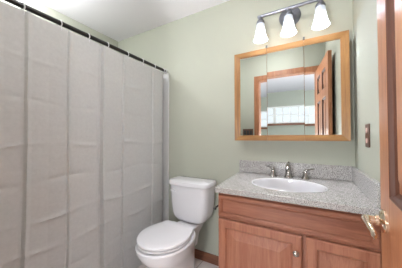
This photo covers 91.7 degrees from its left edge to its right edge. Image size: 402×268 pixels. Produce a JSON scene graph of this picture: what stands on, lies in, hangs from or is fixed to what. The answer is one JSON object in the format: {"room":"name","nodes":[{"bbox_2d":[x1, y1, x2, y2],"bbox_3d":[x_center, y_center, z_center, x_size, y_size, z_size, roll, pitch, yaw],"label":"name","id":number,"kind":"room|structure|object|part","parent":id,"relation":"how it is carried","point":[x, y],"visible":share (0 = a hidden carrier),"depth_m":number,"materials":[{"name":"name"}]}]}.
{"room":"bathroom","nodes":[
{"label":"bathroom","id":0,"kind":"room"},
{"bbox_2d":[0,0,117,51],"bbox_3d":[-1.513,-0.006,1.872,0.100,2.430,1.560,-1,-1,30],"label":"wall","id":1,"kind":"structure","parent":0,"point":[32,3],"depth_m":2.01,"materials":[{"name":"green paint"}]},
{"bbox_2d":[35,0,229,41],"bbox_3d":[-0.383,-1.283,1.314,2.643,0.100,1.660,-1,-1,30],"label":"ceiling","id":2,"kind":"structure","parent":0,"point":[119,20],"depth_m":1.96,"materials":[{"name":"white paint"}]},
{"bbox_2d":[138,258,218,267],"bbox_3d":[-0.412,1.246,1.209,2.643,0.100,1.780,-1,-1,30],"label":"floor","id":3,"kind":"structure","parent":0,"point":[198,263],"depth_m":1.79,"materials":[{"name":"tile"}]},
{"bbox_2d":[135,176,215,267],"bbox_3d":[-0.207,0.809,1.575,0.424,0.788,0.734,-1,-1,30],"label":"toilet","id":4,"kind":"object","parent":3,"relation":"on","point":[165,244],"visible":1,"depth_m":1.55,"materials":[{"name":"white ceramic"}]},
{"bbox_3d":[-0.271,0.742,1.438,0.372,0.022,0.410,-1,-1,30],"label":"lid","id":5,"kind":"part","parent":4,"relation":"part of","materials":[{"name":"white plastic"}]},
{"bbox_3d":[-0.271,0.767,1.438,0.366,0.015,0.404,-1,-1,30],"label":"seat","id":6,"kind":"part","parent":4,"relation":"part of","materials":[{"name":"white plastic"}]},
{"bbox_3d":[-0.084,0.443,1.799,0.424,0.046,0.237,-1,-1,30],"label":"tank lid","id":7,"kind":"part","parent":4,"relation":"part of","materials":[{"name":"white ceramic"}]},
{"bbox_3d":[-0.082,0.629,1.799,0.404,0.326,0.217,-1,-1,30],"label":"tank","id":8,"kind":"part","parent":4,"relation":"part of","materials":[{"name":"white ceramic"}]},
{"bbox_2d":[218,193,381,267],"bbox_3d":[0.561,0.772,1.221,0.748,0.848,0.613,-1,-1,30],"label":"vanity cabinet","id":9,"kind":"object","parent":3,"relation":"on","point":[253,232],"visible":0.76,"depth_m":0.98,"materials":[{"name":"brown wood"}]},
{"bbox_3d":[0.302,0.797,1.060,0.447,0.590,0.019,-1,-1,30],"label":"door","id":10,"kind":"part","parent":9,"relation":"part of","materials":[{"name":"brown wood"}]},
{"bbox_3d":[0.461,0.580,0.947,0.029,0.029,0.030,-1,-1,30],"label":"knob","id":11,"kind":"part","parent":9,"relation":"part of","materials":[{"name":"silver metal"}]},
{"bbox_2d":[215,160,380,215],"bbox_3d":[0.539,0.282,1.247,0.803,0.131,0.607,-1,-1,30],"label":"countertop","id":12,"kind":"structure","parent":9,"relation":"on","point":[350,189],"depth_m":1.12,"materials":[{"name":"stone"}]},
{"bbox_2d":[252,178,327,192],"bbox_3d":[0.534,0.399,1.212,0.432,0.176,0.342,-1,-1,30],"label":"sink","id":13,"kind":"object","parent":12,"relation":"in","point":[280,184],"visible":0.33,"depth_m":1.33,"materials":[{"name":"white ceramic"}]},
{"bbox_2d":[266,162,314,179],"bbox_3d":[0.628,0.261,1.406,0.336,0.116,0.135,-1,-1,30],"label":"faucet","id":14,"kind":"object","parent":12,"relation":"on","point":[288,174],"visible":1,"depth_m":1.42,"materials":[{"name":"silver metal"}]},
{"bbox_3d":[0.552,0.296,1.492,0.054,0.050,0.054,-1,-1,30],"label":"handle","id":15,"kind":"part","parent":14,"relation":"part of","materials":[{"name":"silver metal"}]},
{"bbox_3d":[0.627,0.264,1.407,0.060,0.110,0.135,-1,-1,30],"label":"spout","id":16,"kind":"part","parent":14,"relation":"part of","materials":[{"name":"silver metal"}]},
{"bbox_3d":[0.741,0.294,1.384,0.054,0.050,0.054,-1,-1,30],"label":"handle","id":17,"kind":"part","parent":14,"relation":"part of","materials":[{"name":"silver metal"}]},
{"bbox_3d":[0.630,0.793,0.874,0.274,0.590,0.019,-1,-1,30],"label":"door","id":18,"kind":"part","parent":9,"relation":"part of","materials":[{"name":"brown wood"}]},
{"bbox_2d":[118,0,354,255],"bbox_3d":[0.003,-0.004,1.966,2.643,2.430,0.100,-1,-1,30],"label":"wall","id":19,"kind":"structure","parent":0,"point":[197,51],"depth_m":1.83,"materials":[{"name":"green paint"}]},
{"bbox_2d":[4,0,166,72],"bbox_3d":[-0.770,-0.702,1.464,0.042,0.042,1.559,-1,-1,30],"label":"curtain rod","id":20,"kind":"object","parent":19,"relation":"attached to","point":[17,3],"visible":0.87,"depth_m":1.31,"materials":[{"name":"brown metal"}]},
{"bbox_2d":[0,1,162,267],"bbox_3d":[-0.764,0.259,1.422,0.050,1.862,1.468,-1,-1,30],"label":"shower curtain","id":21,"kind":"object","parent":20,"relation":"hanging from","point":[81,120],"visible":0.94,"depth_m":1.27,"materials":[{"name":"grey fabric"}]},
{"bbox_2d":[162,73,168,221],"bbox_3d":[-0.716,0.281,2.304,0.851,1.875,0.010,-1,-1,30],"label":"trim","id":22,"kind":"structure","parent":19,"relation":"attached to","point":[165,159],"depth_m":2.11,"materials":[{"name":"grey"}]},
{"bbox_2d":[195,249,218,265],"bbox_3d":[0.019,1.167,1.866,0.840,0.085,0.014,-1,-1,30],"label":"baseboard","id":23,"kind":"structure","parent":19,"relation":"attached to","point":[201,255],"depth_m":1.83,"materials":[{"name":"brown wood"}]},
{"bbox_2d":[253,0,329,43],"bbox_3d":[0.654,-0.865,1.454,0.512,0.265,0.175,-1,-1,30],"label":"vanity light","id":24,"kind":"object","parent":19,"relation":"attached to","point":[290,15],"visible":1,"depth_m":1.41,"materials":[{"name":"white glass"}]},
{"bbox_2d":[256,17,264,24],"bbox_3d":[0.465,-0.885,1.526,0.062,0.054,0.062,-1,-1,30],"label":"socket","id":25,"kind":"object","parent":24,"relation":"attached to","point":[260,21],"depth_m":1.50,"materials":[{"name":"grey metal"}]},
{"bbox_3d":[0.465,-0.799,1.524,0.112,0.135,0.112,-1,-1,30],"label":"lamp shade","id":26,"kind":"part","parent":24,"relation":"part of","materials":[{"name":"white glass"}]},
{"bbox_2d":[284,8,292,15],"bbox_3d":[0.639,-0.887,1.427,0.062,0.054,0.062,-1,-1,30],"label":"socket","id":27,"kind":"object","parent":24,"relation":"attached to","point":[288,12],"depth_m":1.41,"materials":[{"name":"grey metal"}]},
{"bbox_3d":[0.639,-0.801,1.425,0.112,0.135,0.112,-1,-1,30],"label":"lamp shade","id":28,"kind":"part","parent":24,"relation":"part of","materials":[{"name":"white glass"}]},
{"bbox_2d":[315,0,325,8],"bbox_3d":[0.813,-0.889,1.328,0.062,0.054,0.062,-1,-1,30],"label":"socket","id":29,"kind":"object","parent":24,"relation":"attached to","point":[321,3],"depth_m":1.31,"materials":[{"name":"grey metal"}]},
{"bbox_3d":[0.813,-0.803,1.327,0.112,0.135,0.112,-1,-1,30],"label":"lamp shade","id":30,"kind":"part","parent":24,"relation":"part of","materials":[{"name":"white glass"}]},
{"bbox_2d":[234,30,350,140],"bbox_3d":[0.645,-0.320,1.491,0.780,0.742,0.102,-1,-1,30],"label":"medicine cabinet","id":31,"kind":"object","parent":19,"relation":"attached to","point":[298,90],"visible":1,"depth_m":1.42,"materials":[{"name":"brown wood"}]},
{"bbox_3d":[0.400,-0.648,1.592,0.261,0.042,0.020,-1,-1,30],"label":"door","id":32,"kind":"part","parent":31,"relation":"part of","materials":[{"name":"brown wood"}]},
{"bbox_3d":[0.400,0.032,1.578,0.261,0.042,0.020,-1,-1,30],"label":"rail","id":33,"kind":"part","parent":31,"relation":"part of","materials":[{"name":"brown wood"}]},
{"bbox_2d":[240,54,266,134],"bbox_3d":[0.422,-0.308,1.577,0.214,0.637,0.004,-1,-1,29],"label":"mirror","id":34,"kind":"object","parent":31,"relation":"on","point":[253,67],"depth_m":1.57,"materials":[{"name":"silver mirror"}]},
{"bbox_3d":[0.626,-0.650,1.464,0.254,0.042,0.020,-1,-1,30],"label":"door","id":35,"kind":"part","parent":31,"relation":"part of","materials":[{"name":"brown wood"}]},
{"bbox_2d":[267,46,304,134],"bbox_3d":[0.628,-0.310,1.460,0.254,0.637,0.011,-1,-1,29],"label":"mirror","id":36,"kind":"object","parent":31,"relation":"on","point":[285,65],"depth_m":1.45,"materials":[{"name":"silver mirror"}]},
{"bbox_3d":[0.626,0.029,1.450,0.254,0.042,0.020,-1,-1,30],"label":"rail","id":37,"kind":"part","parent":31,"relation":"part of","materials":[{"name":"brown wood"}]},
{"bbox_2d":[304,39,341,134],"bbox_3d":[0.834,-0.313,1.343,0.213,0.637,0.008,-1,-1,28],"label":"mirror","id":38,"kind":"object","parent":31,"relation":"on","point":[323,57],"depth_m":1.34,"materials":[{"name":"silver mirror"}]},
{"bbox_3d":[0.852,-0.653,1.336,0.259,0.042,0.020,-1,-1,30],"label":"door","id":39,"kind":"part","parent":31,"relation":"part of","materials":[{"name":"brown wood"}]},
{"bbox_3d":[0.852,0.027,1.321,0.259,0.042,0.020,-1,-1,30],"label":"rail","id":40,"kind":"part","parent":31,"relation":"part of","materials":[{"name":"brown wood"}]},
{"bbox_2d":[239,160,354,180],"bbox_3d":[0.685,0.271,1.502,0.800,0.100,0.021,-1,-1,30],"label":"backsplash","id":41,"kind":"structure","parent":19,"relation":"attached to","point":[333,172],"depth_m":1.45,"materials":[{"name":"stone"}]},
{"bbox_2d":[353,0,379,181],"bbox_3d":[0.698,-0.032,0.616,0.100,2.430,1.560,-1,-1,30],"label":"wall","id":42,"kind":"structure","parent":0,"point":[365,39],"depth_m":1.03,"materials":[{"name":"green paint"}]},
{"bbox_2d":[365,124,369,147],"bbox_3d":[0.857,0.008,1.005,0.008,0.120,0.080,-1,-1,30],"label":"outlet plate","id":43,"kind":"object","parent":42,"relation":"attached to","point":[367,126],"visible":1,"depth_m":0.99,"materials":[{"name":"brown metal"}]},
{"bbox_3d":[-0.328,-0.040,0.233,4.400,2.430,0.120,-1,-1,30],"label":"wall","id":44,"kind":"structure","parent":0,"visible":0},
{"bbox_2d":[361,0,401,267],"bbox_3d":[0.394,0.153,0.322,0.149,2.023,0.716,-1,-1,34],"label":"door","id":45,"kind":"structure","parent":44,"relation":"in","point":[389,12],"depth_m":0.53,"materials":[{"name":"brown wood"}]},
{"bbox_3d":[0.484,0.259,0.551,0.042,0.035,0.126,-1,-1,34],"label":"lever","id":46,"kind":"part","parent":45,"relation":"part of","materials":[{"name":"gold metal"}]},
{"bbox_3d":[0.534,0.257,0.581,0.022,0.066,0.066,-1,-1,34],"label":"handle","id":47,"kind":"part","parent":45,"relation":"part of","materials":[{"name":"gold metal"}]},
{"bbox_3d":[0.473,-0.123,0.447,0.036,0.597,0.200,-1,-1,34],"label":"moulding","id":48,"kind":"part","parent":45,"relation":"part of","materials":[{"name":"brown wood"}]},
{"bbox_3d":[0.473,-0.123,0.447,0.025,0.555,0.158,-1,-1,34],"label":"panel","id":49,"kind":"part","parent":45,"relation":"part of","materials":[{"name":"brown wood"}]}
]}

